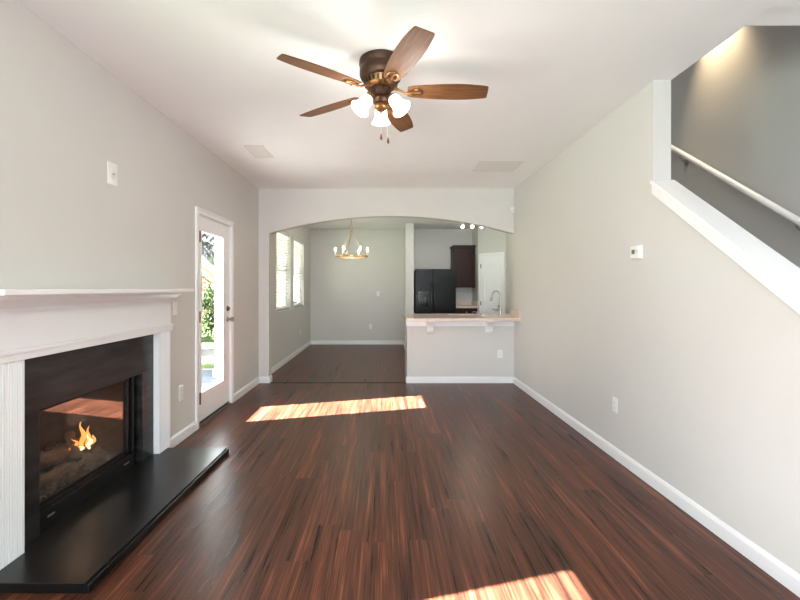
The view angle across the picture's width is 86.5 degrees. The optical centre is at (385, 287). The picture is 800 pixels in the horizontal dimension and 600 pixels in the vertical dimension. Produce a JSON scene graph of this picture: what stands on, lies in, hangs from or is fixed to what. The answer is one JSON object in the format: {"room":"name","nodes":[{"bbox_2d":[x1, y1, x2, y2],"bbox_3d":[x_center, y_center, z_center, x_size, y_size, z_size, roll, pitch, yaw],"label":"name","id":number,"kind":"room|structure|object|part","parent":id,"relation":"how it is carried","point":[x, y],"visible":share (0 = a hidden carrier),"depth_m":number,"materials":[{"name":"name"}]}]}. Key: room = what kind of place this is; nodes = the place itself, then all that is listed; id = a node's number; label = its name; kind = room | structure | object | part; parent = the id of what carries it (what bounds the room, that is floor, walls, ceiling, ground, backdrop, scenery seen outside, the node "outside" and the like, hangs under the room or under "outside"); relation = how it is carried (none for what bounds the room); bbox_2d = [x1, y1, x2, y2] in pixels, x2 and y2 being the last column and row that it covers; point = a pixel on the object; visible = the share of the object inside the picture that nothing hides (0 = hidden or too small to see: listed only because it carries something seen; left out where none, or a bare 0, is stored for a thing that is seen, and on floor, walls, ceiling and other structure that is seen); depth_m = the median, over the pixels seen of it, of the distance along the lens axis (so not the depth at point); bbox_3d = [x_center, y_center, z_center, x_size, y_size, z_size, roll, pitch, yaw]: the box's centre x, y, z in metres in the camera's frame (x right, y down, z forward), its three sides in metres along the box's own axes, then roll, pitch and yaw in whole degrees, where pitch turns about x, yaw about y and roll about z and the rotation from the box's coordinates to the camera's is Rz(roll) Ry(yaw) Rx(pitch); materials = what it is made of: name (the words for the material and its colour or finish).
{"room":"living room","nodes":[
{"label":"living room","id":0,"kind":"room"},
{"bbox_2d":[0,0,309,436],"bbox_3d":[-1.866,-0.032,3.150,0.140,2.740,13.900,0,0,0],"label":"wall","id":1,"kind":"structure","parent":0,"point":[63,115],"depth_m":2.79,"materials":[{"name":"grey paint"}]},
{"bbox_2d":[107,161,116,186],"bbox_3d":[-1.787,-0.747,2.785,0.018,0.144,0.094,0,0,0],"label":"cable plate","id":2,"kind":"object","parent":1,"relation":"attached to","point":[111,167],"visible":1,"depth_m":2.77,"materials":[{"name":"white plastic"}]},
{"bbox_3d":[-1.788,-0.747,2.785,0.002,0.072,0.040,0,0,0],"label":"insert panel","id":3,"kind":"part","parent":2,"relation":"part of","materials":[{"name":"white plastic"}]},
{"bbox_2d":[173,301,176,314],"bbox_3d":[-1.792,0.173,3.610,0.009,0.115,0.070,0,0,0],"label":"light switch","id":4,"kind":"object","parent":1,"relation":"attached to","point":[174,303],"visible":0.95,"depth_m":3.61,"materials":[{"name":"white plastic"}]},
{"bbox_2d":[179,385,182,400],"bbox_3d":[-1.792,0.918,3.720,0.009,0.130,0.070,0,0,0],"label":"wall outlet","id":5,"kind":"object","parent":1,"relation":"attached to","point":[181,386],"visible":1,"depth_m":3.71,"materials":[{"name":"white plastic"}]},
{"bbox_2d":[168,421,196,447],"bbox_3d":[-1.788,1.293,3.743,0.016,0.090,0.505,0,0,0],"label":"baseboard","id":6,"kind":"structure","parent":1,"relation":"attached to","point":[187,431],"depth_m":3.74,"materials":[{"name":"white paint"}]},
{"bbox_2d":[195,206,233,429],"bbox_3d":[-1.832,0.285,4.475,0.208,2.105,0.960,0,0,0],"label":"door","id":7,"kind":"structure","parent":1,"relation":"in","point":[210,401],"depth_m":4.65,"materials":[{"name":"white paint"}]},
{"bbox_3d":[-1.796,0.233,4.407,0.010,1.650,0.625,0,0,0],"label":"glazing frame","id":8,"kind":"part","parent":7,"relation":"part of","materials":[{"name":"white paint"}]},
{"bbox_3d":[-1.764,0.353,4.825,0.073,0.064,0.064,0,0,0],"label":"knob","id":9,"kind":"part","parent":7,"relation":"part of","materials":[{"name":"silver metal"}]},
{"bbox_2d":[234,377,258,401],"bbox_3d":[-1.788,1.293,5.474,0.016,0.090,1.032,0,0,0],"label":"baseboard","id":10,"kind":"structure","parent":1,"relation":"attached to","point":[248,387],"depth_m":5.40,"materials":[{"name":"white paint"}]},
{"bbox_2d":[276,239,291,311],"bbox_3d":[-1.846,-0.297,7.485,0.150,1.390,1.070,0,0,0],"label":"window","id":11,"kind":"structure","parent":1,"relation":"in","point":[284,294],"depth_m":7.95,"materials":[{"name":"glass"}]},
{"bbox_3d":[-1.901,-0.307,7.485,0.040,1.370,1.030,0,0,0],"label":"frame","id":12,"kind":"part","parent":11,"relation":"part of","materials":[{"name":"white paint"}]},
{"bbox_2d":[276,231,289,309],"bbox_3d":[-1.835,-0.312,7.485,0.068,1.356,1.018,0,0,0],"label":"window blind","id":13,"kind":"object","parent":11,"relation":"attached to","point":[282,234],"visible":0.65,"depth_m":7.51,"materials":[{"name":"white paint"}]},
{"bbox_3d":[-1.826,0.388,7.485,0.110,0.020,1.070,0,0,0],"label":"sill","id":14,"kind":"part","parent":11,"relation":"part of","materials":[{"name":"white paint"}]},
{"bbox_2d":[271,341,310,373],"bbox_3d":[-1.788,1.293,8.105,0.016,0.090,3.990,0,0,0],"label":"baseboard","id":15,"kind":"structure","parent":1,"relation":"attached to","point":[277,366],"depth_m":7.76,"materials":[{"name":"white paint"}]},
{"bbox_2d":[293,246,304,307],"bbox_3d":[-1.846,-0.297,8.780,0.150,1.390,1.060,0,0,0],"label":"window","id":16,"kind":"structure","parent":1,"relation":"in","point":[299,246],"depth_m":9.24,"materials":[{"name":"glass"}]},
{"bbox_3d":[-1.901,-0.307,8.780,0.040,1.370,1.020,0,0,0],"label":"frame","id":17,"kind":"part","parent":16,"relation":"part of","materials":[{"name":"white paint"}]},
{"bbox_2d":[294,238,302,305],"bbox_3d":[-1.835,-0.312,8.780,0.068,1.356,1.008,0,0,0],"label":"window blind","id":18,"kind":"object","parent":16,"relation":"attached to","point":[297,242],"visible":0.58,"depth_m":8.88,"materials":[{"name":"white paint"}]},
{"bbox_2d":[202,310,214,367],"bbox_3d":[-20.968,1.668,25.000,38.064,0.340,70.000,0,0,0],"label":"lawn","id":19,"kind":"structure","parent":0,"point":[208,341],"depth_m":11.68,"materials":[{"name":"green plant"}]},
{"bbox_2d":[202,255,214,285],"bbox_3d":[-4.650,-0.232,10.545,2.100,3.460,0.110,0,0,0],"label":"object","id":20,"kind":"object","parent":19,"relation":"on","point":[208,269],"visible":0.02,"depth_m":10.50,"materials":[{"name":"beige wood"}]},
{"bbox_2d":[202,348,214,363],"bbox_3d":[-5.600,1.483,9.400,6.800,0.030,2.000,0,0,0],"label":"garden path","id":21,"kind":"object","parent":19,"relation":"on","point":[208,354],"depth_m":9.18,"materials":[{"name":"concrete"}]},
{"bbox_2d":[202,283,214,335],"bbox_3d":[-5.479,0.684,13.649,1.811,1.715,1.956,0,0,0],"label":"shrub","id":22,"kind":"object","parent":19,"relation":"on","point":[210,302],"visible":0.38,"depth_m":13.31,"materials":[{"name":"green plant"}]},
{"bbox_2d":[202,233,214,314],"bbox_3d":[-9.265,-2.671,21.544,5.341,8.423,5.237,0,0,0],"label":"tree","id":23,"kind":"object","parent":19,"relation":"on","point":[208,252],"visible":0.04,"depth_m":20.09,"materials":[{"name":"green plant"}]},
{"bbox_2d":[202,276,214,323],"bbox_3d":[-6.649,0.334,16.731,2.345,2.415,2.587,0,0,0],"label":"shrub","id":24,"kind":"object","parent":19,"relation":"on","point":[203,277],"visible":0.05,"depth_m":15.98,"materials":[{"name":"green plant"}]},
{"bbox_2d":[276,235,296,306],"bbox_3d":[-1.400,-2.257,16.800,6.600,7.510,6.400,0,0,0],"label":"house wing","id":25,"kind":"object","parent":19,"relation":"on","point":[295,284],"visible":0.12,"depth_m":14.00,"materials":[{"name":"beige"}]},
{"bbox_3d":[-4.473,1.448,5.000,5.054,0.100,4.800,0,0,0],"label":"patio slab","id":26,"kind":"object","parent":19,"relation":"on","visible":0},
{"bbox_2d":[202,370,217,389],"bbox_3d":[-2.675,1.392,6.450,1.450,0.012,1.500,0,0,0],"label":"patio slate inset","id":27,"kind":"object","parent":26,"relation":"on","point":[208,379],"visible":0.12,"depth_m":6.51},
{"bbox_2d":[213,237,217,376],"bbox_3d":[-2.630,-0.057,6.660,0.120,2.910,0.120,0,0,0],"label":"porch post","id":28,"kind":"object","parent":27,"relation":"on","point":[215,372],"visible":0.22,"depth_m":6.62,"materials":[{"name":"white paint"}]},
{"bbox_2d":[259,189,513,382],"bbox_3d":[0.537,-0.032,6.042,4.666,2.740,0.136,0,0,0],"label":"wall","id":29,"kind":"structure","parent":0,"point":[280,210],"depth_m":5.99,"materials":[{"name":"grey paint"}]},
{"bbox_2d":[259,377,268,382],"bbox_3d":[-1.715,1.293,5.982,0.130,0.090,0.016,0,0,0],"label":"baseboard","id":30,"kind":"structure","parent":29,"relation":"attached to","point":[261,379],"depth_m":5.97,"materials":[{"name":"white paint"}]},
{"bbox_2d":[270,382,405,382],"bbox_3d":[-0.676,1.335,5.999,1.908,0.007,0.042,0,0,0],"label":"trim","id":31,"kind":"structure","parent":29,"relation":"attached to","point":[270,382],"depth_m":5.99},
{"bbox_2d":[427,321,434,333],"bbox_3d":[0.615,0.539,5.875,0.090,0.198,0.200,0,0,0],"label":"corbel","id":32,"kind":"object","parent":29,"relation":"attached to","point":[430,324],"visible":0.73,"depth_m":5.89,"materials":[{"name":"white paint"}]},
{"bbox_2d":[406,321,513,325],"bbox_3d":[1.040,0.489,5.977,1.524,0.098,0.026,0,0,0],"label":"trim","id":33,"kind":"structure","parent":29,"relation":"attached to","point":[408,323],"depth_m":5.98,"materials":[{"name":"white paint"}]},
{"bbox_2d":[485,321,494,333],"bbox_3d":[1.440,0.539,5.875,0.090,0.198,0.200,0,0,0],"label":"corbel","id":34,"kind":"object","parent":29,"relation":"attached to","point":[488,324],"visible":0.77,"depth_m":5.90,"materials":[{"name":"white paint"}]},
{"bbox_2d":[498,350,502,357],"bbox_3d":[1.607,0.928,5.986,0.070,0.115,0.009,0,0,0],"label":"wall outlet","id":35,"kind":"object","parent":29,"relation":"attached to","point":[500,352],"visible":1,"depth_m":5.98,"materials":[{"name":"white plastic"}]},
{"bbox_2d":[510,207,514,213],"bbox_3d":[1.774,-1.092,5.961,0.052,0.090,0.038,0,0,45],"label":"sensor","id":36,"kind":"object","parent":29,"relation":"attached to","point":[512,209],"visible":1,"depth_m":5.95,"materials":[{"name":"white plastic"}]},
{"bbox_2d":[310,229,471,340],"bbox_3d":[0.347,-0.032,10.150,4.566,2.740,0.100,0,0,0],"label":"wall","id":37,"kind":"structure","parent":0,"point":[344,300],"depth_m":10.10,"materials":[{"name":"grey paint"}]},
{"bbox_2d":[311,341,402,343],"bbox_3d":[-0.677,1.293,10.092,2.205,0.090,0.016,0,0,0],"label":"baseboard","id":38,"kind":"structure","parent":37,"relation":"attached to","point":[312,342],"depth_m":10.08,"materials":[{"name":"white paint"}]},
{"bbox_2d":[0,344,799,599],"bbox_3d":[0.517,1.398,3.150,4.906,0.120,14.100,0,0,0],"label":"floor","id":39,"kind":"structure","parent":0,"point":[321,491],"depth_m":2.53,"materials":[{"name":"brown wood"}]},
{"bbox_2d":[0,448,228,592],"bbox_3d":[-1.591,1.315,2.652,0.639,0.046,1.584,0,0,0],"label":"hearth","id":40,"kind":"object","parent":39,"relation":"on","point":[77,550],"visible":0.91,"depth_m":2.31,"materials":[{"name":"black stone"}]},
{"bbox_2d":[25,334,153,544],"bbox_3d":[-1.860,0.812,2.691,0.100,0.959,1.296,0,0,0],"label":"fireplace surround","id":41,"kind":"object","parent":40,"relation":"on","point":[52,379],"visible":0.54,"depth_m":2.51,"materials":[{"name":"black stone"}]},
{"bbox_2d":[39,376,134,529],"bbox_3d":[-2.123,0.964,2.692,0.593,0.657,0.941,0,0,0],"label":"fireplace insert","id":42,"kind":"object","parent":41,"relation":"in","point":[87,439],"visible":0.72,"depth_m":2.98,"materials":[{"name":"black glass"}]},
{"bbox_3d":[-1.855,1.242,2.659,0.057,0.099,0.873,0,0,0],"label":"access panel","id":43,"kind":"part","parent":42,"relation":"part of","materials":[{"name":"black metal"}]},
{"bbox_2d":[0,289,193,569],"bbox_3d":[-1.713,0.648,2.684,0.206,1.285,1.782,0,0,0],"label":"fireplace mantel","id":44,"kind":"object","parent":40,"relation":"on","point":[34,323],"visible":1,"depth_m":2.18,"materials":[{"name":"white paint"}]},
{"bbox_3d":[-1.790,0.820,1.988,0.053,0.943,0.170,0,0,0],"label":"leg","id":45,"kind":"part","parent":44,"relation":"part of","materials":[{"name":"white paint"}]},
{"bbox_3d":[-1.780,0.321,2.682,0.071,0.055,1.627,0,0,0],"label":"architrave","id":46,"kind":"part","parent":44,"relation":"part of","materials":[{"name":"white paint"}]},
{"bbox_3d":[-1.750,0.073,2.683,0.094,0.080,1.715,0,0,0],"label":"bed moulding","id":47,"kind":"part","parent":44,"relation":"part of","materials":[{"name":"white paint"}]},
{"bbox_2d":[0,289,193,295],"bbox_3d":[-1.703,0.019,2.684,0.186,0.027,1.782,0,0,0],"label":"mantel shelf","id":48,"kind":"object","parent":44,"relation":"attached to","point":[3,292],"depth_m":2.36,"materials":[{"name":"white paint"}]},
{"bbox_3d":[-1.790,0.820,3.393,0.053,0.943,0.168,0,0,0],"label":"leg","id":49,"kind":"part","parent":44,"relation":"part of","materials":[{"name":"white paint"}]},
{"bbox_3d":[-1.293,1.319,2.652,0.015,0.038,1.584,0,0,1],"label":"trim","id":50,"kind":"part","parent":40,"relation":"part of","materials":[{"name":"black stone"}]},
{"bbox_2d":[405,320,406,374],"bbox_3d":[1.052,0.888,6.410,1.503,0.899,0.599,0,0,0],"label":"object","id":51,"kind":"object","parent":39,"relation":"on","point":[405,320],"visible":0.06,"depth_m":6.22,"materials":[{"name":"grey paint"}]},
{"bbox_2d":[403,309,520,320],"bbox_3d":[1.399,0.375,6.199,2.261,0.134,1.062,0,0,0],"label":"countertop","id":52,"kind":"structure","parent":51,"relation":"on","point":[514,315],"depth_m":5.85,"materials":[{"name":"beige stone"}]},
{"bbox_2d":[490,290,502,315],"bbox_3d":[1.632,0.216,6.297,0.179,0.379,0.097,0,0,0],"label":"kitchen faucet","id":53,"kind":"object","parent":52,"relation":"on","point":[494,291],"visible":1,"depth_m":6.27,"materials":[{"name":"silver metal"}]},
{"bbox_2d":[414,269,455,313],"bbox_3d":[1.077,0.453,9.519,0.875,1.730,0.762,0,0,0],"label":"refrigerator","id":54,"kind":"object","parent":39,"relation":"on","point":[434,289],"visible":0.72,"depth_m":9.20,"materials":[{"name":"black metal"}]},
{"bbox_3d":[0.820,0.128,9.213,0.240,0.120,0.034,0,0,0],"label":"dispenser panel","id":55,"kind":"part","parent":54,"relation":"part of","materials":[{"name":"black plastic"}]},
{"bbox_3d":[0.826,0.413,9.227,0.371,1.650,0.055,0,0,0],"label":"freezer door","id":56,"kind":"part","parent":54,"relation":"part of","materials":[{"name":"black metal"}]},
{"bbox_3d":[0.975,0.348,9.172,0.024,0.922,0.067,0,0,0],"label":"handle","id":57,"kind":"part","parent":54,"relation":"part of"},
{"bbox_3d":[1.055,0.348,9.172,0.024,0.922,0.067,0,0,0],"label":"handle","id":58,"kind":"part","parent":54,"relation":"part of","materials":[{"name":"black metal"}]},
{"bbox_3d":[1.267,0.413,9.227,0.496,1.650,0.055,0,0,0],"label":"door","id":59,"kind":"part","parent":54,"relation":"part of","materials":[{"name":"black metal"}]},
{"bbox_2d":[456,308,476,313],"bbox_3d":[1.785,0.893,9.754,0.500,0.890,0.692,0,0,0],"label":"base cabinet","id":60,"kind":"object","parent":39,"relation":"on","point":[458,310],"visible":0.14,"depth_m":9.44,"materials":[{"name":"brown wood"}]},
{"bbox_2d":[456,301,477,307],"bbox_3d":[1.784,0.378,9.760,0.519,0.139,0.680,0,0,0],"label":"countertop","id":61,"kind":"structure","parent":60,"relation":"on","point":[459,304],"depth_m":9.91,"materials":[{"name":"beige stone"}]},
{"bbox_2d":[18,0,799,228],"bbox_3d":[0.517,-1.462,3.150,4.906,0.120,14.100,0,0,0],"label":"ceiling","id":62,"kind":"structure","parent":0,"point":[552,70],"depth_m":2.73,"materials":[{"name":"paint"}]},
{"bbox_2d":[244,146,273,157],"bbox_3d":[-1.300,-1.397,4.370,0.200,0.009,0.380,0,0,0],"label":"ceiling vent","id":63,"kind":"object","parent":62,"relation":"in","point":[256,151],"visible":1,"depth_m":4.35,"materials":[{"name":"white metal"}]},
{"bbox_2d":[334,219,368,258],"bbox_3d":[-0.660,-0.993,8.100,0.658,0.819,0.634,0,0,0],"label":"chandelier","id":64,"kind":"object","parent":62,"relation":"hanging from","point":[360,255],"visible":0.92,"depth_m":8.09,"materials":[{"name":"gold metal"}]},
{"bbox_2d":[277,26,488,143],"bbox_3d":[0.014,-1.141,2.628,1.233,0.523,1.281,0,0,0],"label":"ceiling fan","id":65,"kind":"object","parent":62,"relation":"hanging from","point":[381,70],"visible":1,"depth_m":2.55,"materials":[{"name":"brown wood"}]},
{"bbox_3d":[-0.363,-1.212,2.370,0.500,0.006,0.142,0,13,-37],"label":"blade","id":66,"kind":"part","parent":65,"relation":"part of","materials":[{"name":"brown wood"}]},
{"bbox_3d":[-0.372,-1.212,2.858,0.500,0.006,0.142,0,13,35],"label":"blade","id":67,"kind":"part","parent":65,"relation":"part of","materials":[{"name":"brown wood"}]},
{"bbox_3d":[-0.145,-1.102,2.549,0.129,0.132,0.117,0,0,0],"label":"lamp shade","id":68,"kind":"part","parent":65,"relation":"part of","materials":[{"name":"white glass"}]},
{"bbox_3d":[-0.032,-1.102,2.747,0.120,0.132,0.132,0,0,0],"label":"lamp shade","id":69,"kind":"part","parent":65,"relation":"part of","materials":[{"name":"white glass"}]},
{"bbox_3d":[0.081,-1.102,2.549,0.129,0.132,0.117,0,0,0],"label":"lamp shade","id":70,"kind":"part","parent":65,"relation":"part of","materials":[{"name":"white glass"}]},
{"bbox_3d":[0.089,-1.212,3.017,0.142,0.006,0.500,-14,-4,17],"label":"blade","id":71,"kind":"part","parent":65,"relation":"part of","materials":[{"name":"brown wood"}]},
{"bbox_3d":[0.103,-1.212,2.228,0.142,0.006,0.500,14,-4,-19],"label":"blade","id":72,"kind":"part","parent":65,"relation":"part of","materials":[{"name":"brown wood"}]},
{"bbox_3d":[0.383,-1.212,2.627,0.500,0.006,0.142,0,-13,-1],"label":"blade","id":73,"kind":"part","parent":65,"relation":"part of","materials":[{"name":"brown wood"}]},
{"bbox_2d":[461,223,483,228],"bbox_3d":[1.630,-1.261,8.007,0.540,0.283,0.106,0,0,0],"label":"track light","id":74,"kind":"object","parent":62,"relation":"attached to","point":[462,224],"visible":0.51,"depth_m":7.98,"materials":[{"name":"silver metal"}]},
{"bbox_2d":[472,161,523,171],"bbox_3d":[1.275,-1.397,4.885,0.490,0.010,0.410,0,0,0],"label":"ceiling vent","id":75,"kind":"object","parent":62,"relation":"in","point":[482,166],"visible":1,"depth_m":4.88,"materials":[{"name":"white metal"}]},
{"bbox_2d":[404,223,413,341],"bbox_3d":[0.512,-0.032,9.650,0.175,2.740,0.900,0,0,0],"label":"pillar","id":76,"kind":"structure","parent":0,"point":[409,227],"depth_m":9.20,"materials":[{"name":"grey paint"}]},
{"bbox_2d":[472,226,505,313],"bbox_3d":[2.337,-0.032,9.533,0.585,2.740,1.135,0,0,0],"label":"wall","id":77,"kind":"structure","parent":0,"point":[486,240],"depth_m":9.33,"materials":[{"name":"grey paint"}]},
{"bbox_2d":[450,245,475,286],"bbox_3d":[1.773,-0.493,9.880,0.535,0.961,0.440,0,0,0],"label":"upper cabinet","id":78,"kind":"object","parent":77,"relation":"attached to","point":[462,256],"visible":0.89,"depth_m":9.69,"materials":[{"name":"brown wood"}]},
{"bbox_3d":[1.773,-0.953,9.875,0.535,0.041,0.430,0,0,0],"label":"crown moulding","id":79,"kind":"part","parent":78,"relation":"part of","materials":[{"name":"brown wood"}]},
{"bbox_3d":[1.785,-0.472,9.710,0.490,0.900,0.020,0,0,0],"label":"door","id":80,"kind":"part","parent":78,"relation":"part of","materials":[{"name":"brown wood"}]},
{"bbox_2d":[479,252,504,313],"bbox_3d":[2.262,0.288,9.182,0.626,2.100,0.071,0,0,45],"label":"door","id":81,"kind":"structure","parent":77,"relation":"in","point":[491,267],"depth_m":9.19,"materials":[{"name":"white paint"}]},
{"bbox_3d":[2.276,0.288,9.196,0.018,1.676,0.363,0,0,-45],"label":"panel moulding","id":82,"kind":"part","parent":81,"relation":"part of","materials":[{"name":"white paint"}]},
{"bbox_2d":[506,233,510,313],"bbox_3d":[2.580,-0.032,7.535,0.100,2.740,2.850,0,0,0],"label":"wall","id":83,"kind":"structure","parent":0,"point":[508,236],"depth_m":8.78,"materials":[{"name":"grey paint"}]},
{"bbox_2d":[514,80,799,573],"bbox_3d":[1.863,-0.032,3.270,0.119,2.740,5.440,0,0,0],"label":"wall","id":84,"kind":"structure","parent":0,"point":[583,337],"depth_m":2.87,"materials":[{"name":"grey paint"}]},
{"bbox_2d":[612,396,617,412],"bbox_3d":[1.799,0.918,3.340,0.009,0.115,0.070,0,0,0],"label":"wall outlet","id":85,"kind":"object","parent":84,"relation":"attached to","point":[614,400],"visible":1,"depth_m":3.34,"materials":[{"name":"white plastic"}]},
{"bbox_2d":[630,245,642,259],"bbox_3d":[1.788,-0.255,3.040,0.030,0.100,0.116,0,0,0],"label":"thermostat","id":86,"kind":"object","parent":84,"relation":"attached to","point":[636,252],"visible":1,"depth_m":3.01,"materials":[{"name":"white plastic"}]},
{"bbox_2d":[513,377,799,596],"bbox_3d":[1.795,1.293,3.270,0.016,0.090,5.440,0,0,0],"label":"baseboard","id":87,"kind":"structure","parent":84,"relation":"attached to","point":[768,563],"depth_m":2.47,"materials":[{"name":"white paint"}]},
{"bbox_2d":[650,180,799,314],"bbox_3d":[1.863,0.184,1.683,0.167,1.826,2.366,0,0,0],"label":"trim","id":88,"kind":"structure","parent":84,"relation":"attached to","point":[766,265],"depth_m":2.22,"materials":[{"name":"white paint"}]},
{"bbox_2d":[671,26,799,267],"bbox_3d":[2.920,-1.262,1.155,0.100,5.200,9.910,0,0,0],"label":"wall","id":89,"kind":"structure","parent":0,"point":[735,110],"depth_m":3.38,"materials":[{"name":"grey paint"}]},
{"bbox_2d":[671,144,799,230],"bbox_3d":[2.824,-0.896,3.500,0.095,3.059,4.228,0,0,0],"label":"stair handrail","id":90,"kind":"object","parent":89,"relation":"attached to","point":[783,212],"visible":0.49,"depth_m":3.34,"materials":[{"name":"white paint"}]}
]}

